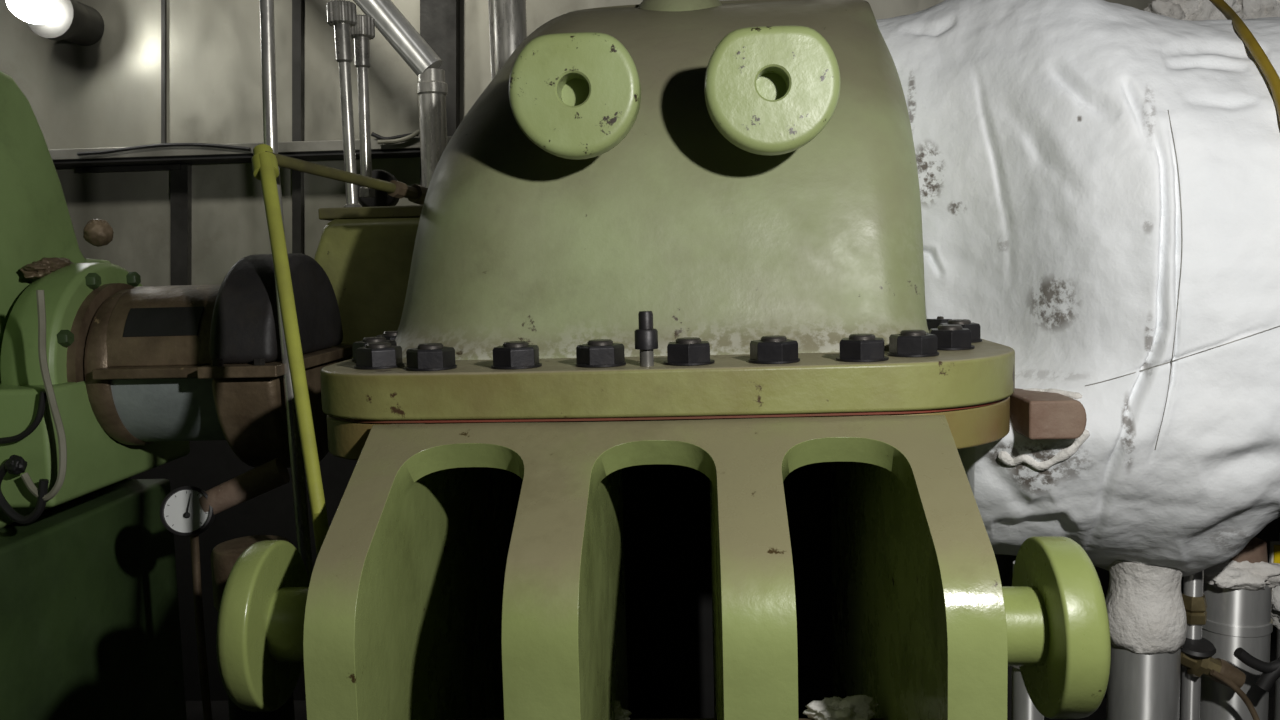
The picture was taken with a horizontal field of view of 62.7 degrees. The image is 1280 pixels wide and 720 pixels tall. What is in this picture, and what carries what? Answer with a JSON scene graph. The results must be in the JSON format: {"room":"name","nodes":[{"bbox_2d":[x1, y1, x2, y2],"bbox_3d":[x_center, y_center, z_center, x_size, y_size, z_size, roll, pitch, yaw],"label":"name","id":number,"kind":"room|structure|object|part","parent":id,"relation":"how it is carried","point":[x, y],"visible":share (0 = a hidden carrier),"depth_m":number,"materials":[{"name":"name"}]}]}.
{"room":"ship engine room","nodes":[
{"label":"ship engine room","id":0,"kind":"room"},
{"bbox_2d":[0,0,1153,285],"bbox_3d":[0.098,-1.009,3.669,11.000,4.500,0.100,-1,6,3],"label":"wall","id":1,"kind":"structure","parent":0,"point":[106,93],"depth_m":3.72,"materials":[{"name":"metal"}]},
{"bbox_2d":[6,0,103,45],"bbox_3d":[-1.972,-1.162,3.515,0.170,0.170,0.398,-1,6,3],"label":"lamp","id":2,"kind":"object","parent":1,"relation":"attached to","point":[73,21],"visible":1,"depth_m":3.50,"materials":[{"name":"glass"}]},
{"bbox_3d":[-1.978,-1.152,3.414,0.110,0.110,0.195,-1,6,3],"label":"globe","id":3,"kind":"part","parent":2,"relation":"part of","materials":[{"name":"white glass"}]},
{"bbox_2d":[161,0,166,142],"bbox_3d":[-1.677,-1.112,3.698,0.064,0.706,0.012,-1,6,3],"label":"trim","id":4,"kind":"structure","parent":1,"relation":"attached to","point":[163,2],"depth_m":3.70,"materials":[{"name":"metal"}]},
{"bbox_2d":[170,164,191,285],"bbox_3d":[-1.642,-0.409,3.756,0.105,0.601,0.030,-1,6,3],"label":"trim","id":5,"kind":"structure","parent":1,"relation":"attached to","point":[180,179],"depth_m":3.74,"materials":[{"name":"metal"}]},
{"bbox_2d":[49,136,451,172],"bbox_3d":[-1.500,-0.705,3.644,2.000,0.066,0.180,-1,6,3],"label":"cable tray","id":6,"kind":"object","parent":1,"relation":"attached to","point":[157,158],"visible":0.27,"depth_m":3.57,"materials":[{"name":"black metal"}]},
{"bbox_2d":[77,143,250,155],"bbox_3d":[-1.610,-0.715,3.548,0.598,0.035,0.012,-1,6,3],"label":"cable","id":7,"kind":"object","parent":6,"relation":"on","point":[160,144],"visible":1,"depth_m":3.54,"materials":[{"name":"rubber"}]},
{"bbox_2d":[371,132,418,139],"bbox_3d":[-0.818,-0.747,3.503,0.159,0.032,0.014,-1,6,3],"label":"cable","id":8,"kind":"object","parent":6,"relation":"on","point":[373,134],"visible":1,"depth_m":3.50,"materials":[{"name":"rubber"}]},
{"bbox_2d":[377,129,419,143],"bbox_3d":[-0.800,-0.743,3.492,0.147,0.044,0.014,-1,6,3],"label":"cable","id":9,"kind":"object","parent":6,"relation":"on","point":[389,141],"visible":0.98,"depth_m":3.49,"materials":[{"name":"grey rubber"}]},
{"bbox_2d":[292,0,303,253],"bbox_3d":[-1.204,-0.778,3.696,0.110,1.344,0.030,-1,6,3],"label":"trim","id":10,"kind":"structure","parent":1,"relation":"attached to","point":[297,5],"depth_m":3.68,"materials":[{"name":"metal"}]},
{"bbox_2d":[420,0,459,185],"bbox_3d":[-0.696,-0.768,3.655,0.184,1.324,0.060,-1,6,3],"label":"trim","id":11,"kind":"structure","parent":1,"relation":"attached to","point":[439,19],"depth_m":3.59,"materials":[{"name":"metal"}]},
{"bbox_2d":[129,440,1279,700],"bbox_3d":[0.136,0.573,3.766,11.000,1.330,0.012,-1,6,3],"label":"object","id":12,"kind":"structure","parent":1,"relation":"attached to","point":[209,464],"depth_m":3.84,"materials":[{"name":"metal"}]},
{"bbox_2d":[185,698,1273,719],"bbox_3d":[0.027,1.517,1.455,11.000,0.100,5.000,-1,6,3],"label":"floor","id":13,"kind":"structure","parent":0,"point":[194,709],"depth_m":3.79,"materials":[{"name":"concrete"}]},
{"bbox_2d":[0,71,189,719],"bbox_3d":[-1.672,0.434,2.099,1.180,2.020,1.010,-1,6,3],"label":"machine housing","id":14,"kind":"object","parent":13,"relation":"on","point":[90,618],"visible":0.91,"depth_m":2.13,"materials":[{"name":"metal"}]},
{"bbox_2d":[5,455,26,474],"bbox_3d":[-1.145,0.192,1.927,0.036,0.037,0.034,-1,6,3],"label":"knob","id":15,"kind":"object","parent":14,"relation":"attached to","point":[15,465],"visible":1,"depth_m":1.92,"materials":[{"name":"black plastic"}]},
{"bbox_2d":[0,391,46,443],"bbox_3d":[-1.137,0.107,1.928,0.108,0.098,0.012,-1,6,3],"label":"cable","id":16,"kind":"object","parent":14,"relation":"attached to","point":[43,396],"visible":0.99,"depth_m":1.92,"materials":[{"name":"rubber"}]},
{"bbox_2d":[0,462,48,523],"bbox_3d":[-1.139,0.242,1.931,0.109,0.124,0.016,-1,6,3],"label":"hose","id":17,"kind":"object","parent":14,"relation":"attached to","point":[5,506],"visible":0.95,"depth_m":1.93,"materials":[{"name":"rubber"}]},
{"bbox_2d":[21,290,66,500],"bbox_3d":[-1.096,0.067,1.912,0.090,0.387,0.013,-1,6,3],"label":"cable","id":18,"kind":"object","parent":14,"relation":"hanging from","point":[30,485],"visible":1,"depth_m":1.91,"materials":[{"name":"grey rubber"}]},
{"bbox_2d":[84,284,225,444],"bbox_3d":[-0.950,0.010,2.215,0.267,0.335,0.390,-1,6,3],"label":"shaft cover","id":19,"kind":"object","parent":14,"relation":"attached to","point":[145,348],"visible":0.59,"depth_m":2.08,"materials":[{"name":"metal"}]},
{"bbox_2d":[160,486,215,719],"bbox_3d":[-0.871,0.833,2.114,0.096,1.184,0.087,-3,6,-14],"label":"pressure gauge","id":20,"kind":"object","parent":13,"relation":"on","point":[181,511],"visible":0.97,"depth_m":2.04,"materials":[{"name":"white metal"}]},
{"bbox_3d":[-0.871,0.856,2.137,0.034,1.132,0.047,-1,6,3],"label":"stem","id":21,"kind":"part","parent":20,"relation":"part of","materials":[{"name":"metal"}]},
{"bbox_2d":[199,458,289,514],"bbox_3d":[-0.779,0.250,2.070,0.172,0.112,0.054,-2,6,-4],"label":"pipe","id":22,"kind":"object","parent":20,"relation":"attached to","point":[268,476],"visible":0.89,"depth_m":2.05,"materials":[{"name":"metal"}]},
{"bbox_2d":[211,535,294,719],"bbox_3d":[-0.611,0.872,1.748,0.124,1.162,0.124,-1,6,3],"label":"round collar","id":23,"kind":"object","parent":13,"relation":"on","point":[224,555],"visible":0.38,"depth_m":1.67,"materials":[{"name":"metal"}]},
{"bbox_2d":[260,0,312,583],"bbox_3d":[-0.660,0.010,2.012,0.070,2.830,0.032,-4,6,-23],"label":"conduit","id":24,"kind":"object","parent":13,"relation":"on","point":[267,24],"visible":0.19,"depth_m":1.99,"materials":[{"name":"metal"}]},
{"bbox_2d":[251,144,427,555],"bbox_3d":[-0.533,0.526,1.914,0.217,1.814,0.746,-1,6,3],"label":"handrail","id":25,"kind":"object","parent":13,"relation":"on","point":[265,163],"visible":0.89,"depth_m":1.68,"materials":[{"name":"metal"}]},
{"bbox_2d":[353,0,447,187],"bbox_3d":[-0.961,-0.241,2.996,0.876,3.155,0.084,-1,6,3],"label":"pipe","id":26,"kind":"object","parent":13,"relation":"on","point":[390,22],"visible":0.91,"depth_m":2.89,"materials":[{"name":"metal"}]},
{"bbox_2d":[488,0,526,80],"bbox_3d":[-0.346,-0.052,2.982,0.112,2.750,0.092,-1,6,3],"label":"pipe","id":27,"kind":"object","parent":13,"relation":"on","point":[507,18],"visible":0.02,"depth_m":2.86,"materials":[{"name":"metal"}]},
{"bbox_2d":[216,0,1110,719],"bbox_3d":[0.064,0.222,2.013,1.140,2.370,1.533,-1,6,3],"label":"casing","id":28,"kind":"structure","parent":13,"relation":"on","point":[761,566],"depth_m":1.62,"materials":[{"name":"paint"}]},
{"bbox_2d":[314,170,422,359],"bbox_3d":[-0.633,-0.156,2.610,0.340,0.644,0.550,-1,6,3],"label":"housing","id":29,"kind":"object","parent":28,"relation":"on","point":[365,254],"depth_m":2.45,"materials":[{"name":"paint"}]},
{"bbox_2d":[197,253,352,467],"bbox_3d":[-0.740,0.002,2.201,0.152,0.447,0.485,-1,6,3],"label":"guard","id":30,"kind":"object","parent":29,"relation":"attached to","point":[246,368],"visible":0.75,"depth_m":2.03,"materials":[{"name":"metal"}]},
{"bbox_2d":[326,0,360,206],"bbox_3d":[-0.689,-0.588,2.465,0.068,0.487,0.068,-1,6,3],"label":"rod","id":31,"kind":"object","parent":29,"relation":"on","point":[341,14],"visible":0.94,"depth_m":2.45,"materials":[{"name":"metal"}]},
{"bbox_3d":[-0.688,-0.588,2.465,0.030,0.487,0.027,-1,6,3],"label":"stem","id":32,"kind":"part","parent":31,"relation":"part of","materials":[{"name":"metal"}]},
{"bbox_2d":[351,14,374,196],"bbox_3d":[-0.673,-0.618,2.572,0.064,0.434,0.063,-1,6,3],"label":"rod","id":33,"kind":"object","parent":29,"relation":"on","point":[363,32],"visible":0.86,"depth_m":2.56,"materials":[{"name":"metal"}]},
{"bbox_3d":[-0.676,-0.618,2.572,0.035,0.433,0.027,-1,6,3],"label":"stem","id":34,"kind":"part","parent":33,"relation":"part of","materials":[{"name":"metal"}]},
{"bbox_3d":[-0.665,-0.406,2.672,0.110,0.156,0.070,-1,6,3],"label":"hand knob","id":35,"kind":"part","parent":29,"relation":"part of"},
{"bbox_2d":[354,363,404,368],"bbox_3d":[-0.412,0.009,1.663,0.078,0.003,0.078,-4,6,-27],"label":"washer","id":36,"kind":"object","parent":28,"relation":"in","point":[358,365],"depth_m":1.63,"materials":[{"name":"metal"}]},
{"bbox_2d":[406,365,456,370],"bbox_3d":[-0.321,0.011,1.616,0.078,0.003,0.078,-2,6,-9],"label":"washer","id":37,"kind":"object","parent":28,"relation":"in","point":[409,367],"depth_m":1.59,"materials":[{"name":"metal"}]},
{"bbox_2d":[491,363,541,368],"bbox_3d":[-0.189,0.008,1.609,0.078,0.003,0.078,-4,6,-24],"label":"washer","id":38,"kind":"object","parent":28,"relation":"in","point":[495,365],"depth_m":1.58,"materials":[{"name":"metal"}]},
{"bbox_2d":[575,361,625,366],"bbox_3d":[-0.060,0.006,1.602,0.078,0.003,0.078,-2,6,-6],"label":"washer","id":39,"kind":"object","parent":28,"relation":"in","point":[579,363],"depth_m":1.57,"materials":[{"name":"metal"}]},
{"bbox_2d":[614,700,631,719],"bbox_3d":[-0.070,0.571,1.687,0.114,0.050,0.086,-1,6,3],"label":"scrap","id":40,"kind":"object","parent":28,"relation":"on","point":[620,714],"visible":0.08,"depth_m":1.68,"materials":[{"name":"fabric"}]},
{"bbox_3d":[0.082,0.710,2.409,0.845,1.320,0.060,-1,6,3],"label":"plate","id":41,"kind":"part","parent":28,"relation":"part of","materials":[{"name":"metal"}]},
{"bbox_2d":[663,359,714,364],"bbox_3d":[0.074,0.003,1.594,0.078,0.003,0.078,-4,6,-27],"label":"washer","id":42,"kind":"object","parent":28,"relation":"in","point":[669,361],"depth_m":1.57,"materials":[{"name":"metal"}]},
{"bbox_2d":[748,358,799,363],"bbox_3d":[0.203,0.000,1.587,0.078,0.003,0.078,-6,7,-42],"label":"washer","id":43,"kind":"object","parent":28,"relation":"in","point":[752,360],"depth_m":1.56,"materials":[{"name":"metal"}]},
{"bbox_2d":[803,695,877,719],"bbox_3d":[0.316,0.558,1.669,0.115,0.051,0.087,1,6,22],"label":"scrap","id":44,"kind":"object","parent":28,"relation":"on","point":[856,707],"visible":1,"depth_m":1.66,"materials":[{"name":"fabric"}]},
{"bbox_2d":[836,356,888,361],"bbox_3d":[0.334,-0.003,1.580,0.078,0.003,0.078,-3,6,-15],"label":"washer","id":45,"kind":"object","parent":28,"relation":"in","point":[840,358],"depth_m":1.55,"materials":[{"name":"metal"}]},
{"bbox_2d":[887,352,938,356],"bbox_3d":[0.424,-0.010,1.631,0.078,0.003,0.078,-5,7,-36],"label":"washer","id":46,"kind":"object","parent":28,"relation":"in","point":[890,354],"depth_m":1.60,"materials":[{"name":"metal"}]},
{"bbox_2d":[937,345,974,349],"bbox_3d":[0.510,-0.021,1.726,0.078,0.003,0.078,-3,6,-18],"label":"washer","id":47,"kind":"object","parent":28,"relation":"in","point":[939,347],"depth_m":1.69,"materials":[{"name":"metal"}]},
{"bbox_2d":[876,0,1279,576],"bbox_3d":[1.126,-0.164,2.152,1.334,1.179,1.183,-1,6,3],"label":"tank","id":48,"kind":"object","parent":28,"relation":"attached to","point":[1099,180],"depth_m":1.72,"materials":[{"name":"white fabric"}]},
{"bbox_3d":[0.661,0.081,1.776,0.089,0.062,0.275,-1,6,3],"label":"casing lug","id":49,"kind":"part","parent":48,"relation":"part of","materials":[{"name":"brown metal"}]},
{"bbox_2d":[1209,0,1279,120],"bbox_3d":[1.049,-0.714,1.813,0.140,1.197,0.603,-1,6,3],"label":"hose","id":50,"kind":"object","parent":48,"relation":"hanging from","point":[1245,34],"visible":0.98,"depth_m":1.72,"materials":[{"name":"yellow rubber"}]},
{"bbox_2d":[1011,561,1043,719],"bbox_3d":[0.666,0.876,1.811,0.066,1.075,0.066,-1,6,3],"label":"pipe","id":51,"kind":"object","parent":13,"relation":"on","point":[1023,708],"visible":0.05,"depth_m":1.76,"materials":[{"name":"metal"}]},
{"bbox_2d":[997,0,1279,719],"bbox_3d":[1.621,0.160,2.696,1.700,2.281,0.201,-1,6,3],"label":"pipe","id":52,"kind":"object","parent":13,"relation":"on","point":[1191,10],"visible":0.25,"depth_m":2.56,"materials":[{"name":"metal"}]},
{"bbox_2d":[1105,560,1186,719],"bbox_3d":[0.945,0.872,1.986,0.143,1.034,0.140,2,7,35],"label":"pipe","id":53,"kind":"object","parent":13,"relation":"on","point":[1146,611],"visible":0.83,"depth_m":1.90,"materials":[{"name":"metal"}]},
{"bbox_2d":[1181,638,1245,687],"bbox_3d":[1.052,0.563,1.939,0.124,0.093,0.067,-1,6,3],"label":"valve","id":54,"kind":"object","parent":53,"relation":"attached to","point":[1196,655],"visible":0.78,"depth_m":1.92,"materials":[{"name":"gold metal"}]},
{"bbox_3d":[1.025,0.529,1.938,0.068,0.024,0.067,-1,6,3],"label":"handle","id":55,"kind":"part","parent":54,"relation":"part of","materials":[{"name":"black metal"}]},
{"bbox_2d":[1210,669,1259,719],"bbox_3d":[1.105,0.975,1.948,0.112,0.829,0.010,-1,6,3],"label":"lead","id":56,"kind":"object","parent":54,"relation":"hanging from","point":[1231,684],"visible":1,"depth_m":1.91,"materials":[{"name":"rubber"}]},
{"bbox_2d":[1234,647,1279,672],"bbox_3d":[1.139,0.545,1.904,0.120,0.048,0.020,-1,6,3],"label":"lever","id":57,"kind":"object","parent":54,"relation":"attached to","point":[1240,653],"visible":1,"depth_m":1.90,"materials":[{"name":"black rubber"}]},
{"bbox_2d":[1256,657,1279,691],"bbox_3d":[1.169,0.550,1.903,0.100,0.104,0.024,-1,6,3],"label":"grip","id":58,"kind":"object","parent":57,"relation":"attached to","point":[1265,681],"visible":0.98,"depth_m":1.90,"materials":[{"name":"black rubber"}]},
{"bbox_2d":[1180,570,1206,719],"bbox_3d":[1.041,0.881,1.997,0.052,1.010,0.045,-1,6,3],"label":"tube","id":59,"kind":"object","parent":13,"relation":"on","point":[1194,600],"visible":0.6,"depth_m":1.95,"materials":[{"name":"metal"}]},
{"bbox_2d":[1200,537,1279,719],"bbox_3d":[1.150,0.861,2.065,0.191,1.030,0.154,-1,6,3],"label":"pipe","id":60,"kind":"object","parent":13,"relation":"on","point":[1237,591],"visible":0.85,"depth_m":1.99,"materials":[{"name":"metal"}]},
{"bbox_2d":[1271,586,1279,719],"bbox_3d":[1.405,0.861,2.261,0.132,0.980,0.118,-1,6,3],"label":"pipe","id":61,"kind":"object","parent":13,"relation":"on","point":[1275,610],"visible":0.36,"depth_m":2.25,"materials":[{"name":"metal"}]},
{"bbox_2d":[1269,541,1279,562],"bbox_3d":[1.372,0.408,2.182,0.118,0.062,0.012,-1,6,3],"label":"warning sign","id":62,"kind":"object","parent":61,"relation":"attached to","point":[1274,557],"visible":0.6,"depth_m":2.18,"materials":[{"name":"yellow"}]},
{"bbox_3d":[1.372,0.406,2.178,0.110,0.046,0.004,-1,6,3],"label":"yellow panel","id":63,"kind":"part","parent":62,"relation":"part of","materials":[{"name":"yellow"}]}
]}

